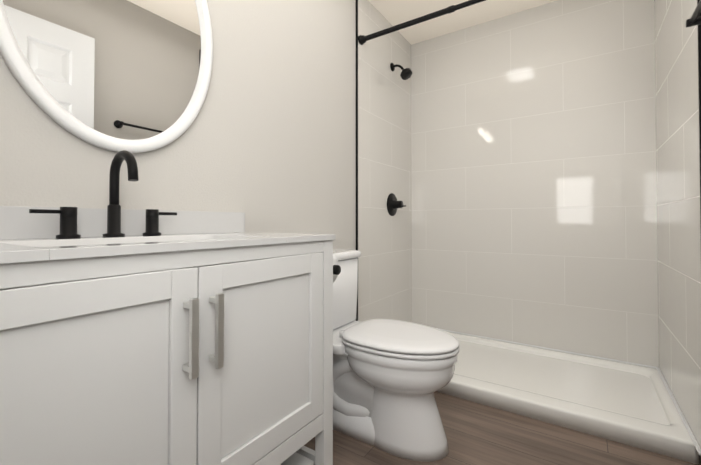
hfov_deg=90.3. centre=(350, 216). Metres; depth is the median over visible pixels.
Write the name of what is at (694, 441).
trim
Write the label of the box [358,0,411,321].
wall tile
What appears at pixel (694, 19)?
towel rail
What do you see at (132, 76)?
mirror
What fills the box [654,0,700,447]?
wall tile
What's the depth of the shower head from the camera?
2.45 m
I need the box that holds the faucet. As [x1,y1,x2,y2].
[29,150,176,238]
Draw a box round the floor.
[304,392,700,464]
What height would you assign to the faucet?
0.231 m
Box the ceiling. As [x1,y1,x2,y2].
[368,0,556,44]
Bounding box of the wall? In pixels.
[0,0,355,320]
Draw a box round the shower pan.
[436,330,699,463]
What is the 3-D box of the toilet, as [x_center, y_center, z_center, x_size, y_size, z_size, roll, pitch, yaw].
[0.096,0.537,1.525,0.746,0.751,0.400,-1,-1,34]
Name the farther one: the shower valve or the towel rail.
the shower valve
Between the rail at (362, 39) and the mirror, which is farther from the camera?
the rail at (362, 39)
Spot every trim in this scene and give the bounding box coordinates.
[356,0,700,320]
[436,328,700,455]
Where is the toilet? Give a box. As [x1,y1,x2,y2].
[333,249,458,461]
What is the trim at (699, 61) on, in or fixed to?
attached to the wall
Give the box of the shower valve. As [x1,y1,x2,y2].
[387,193,405,215]
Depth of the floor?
1.38 m
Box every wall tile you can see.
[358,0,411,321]
[411,0,658,366]
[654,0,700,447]
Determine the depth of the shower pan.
1.73 m
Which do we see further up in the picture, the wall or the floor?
the wall
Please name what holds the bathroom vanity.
on the floor
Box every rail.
[358,0,485,44]
[685,0,700,27]
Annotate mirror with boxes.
[0,0,212,152]
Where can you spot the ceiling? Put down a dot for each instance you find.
(394, 12)
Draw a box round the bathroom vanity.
[0,150,340,464]
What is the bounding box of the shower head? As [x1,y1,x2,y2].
[390,63,411,79]
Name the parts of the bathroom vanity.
door, handle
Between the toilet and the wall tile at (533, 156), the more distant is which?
the wall tile at (533, 156)

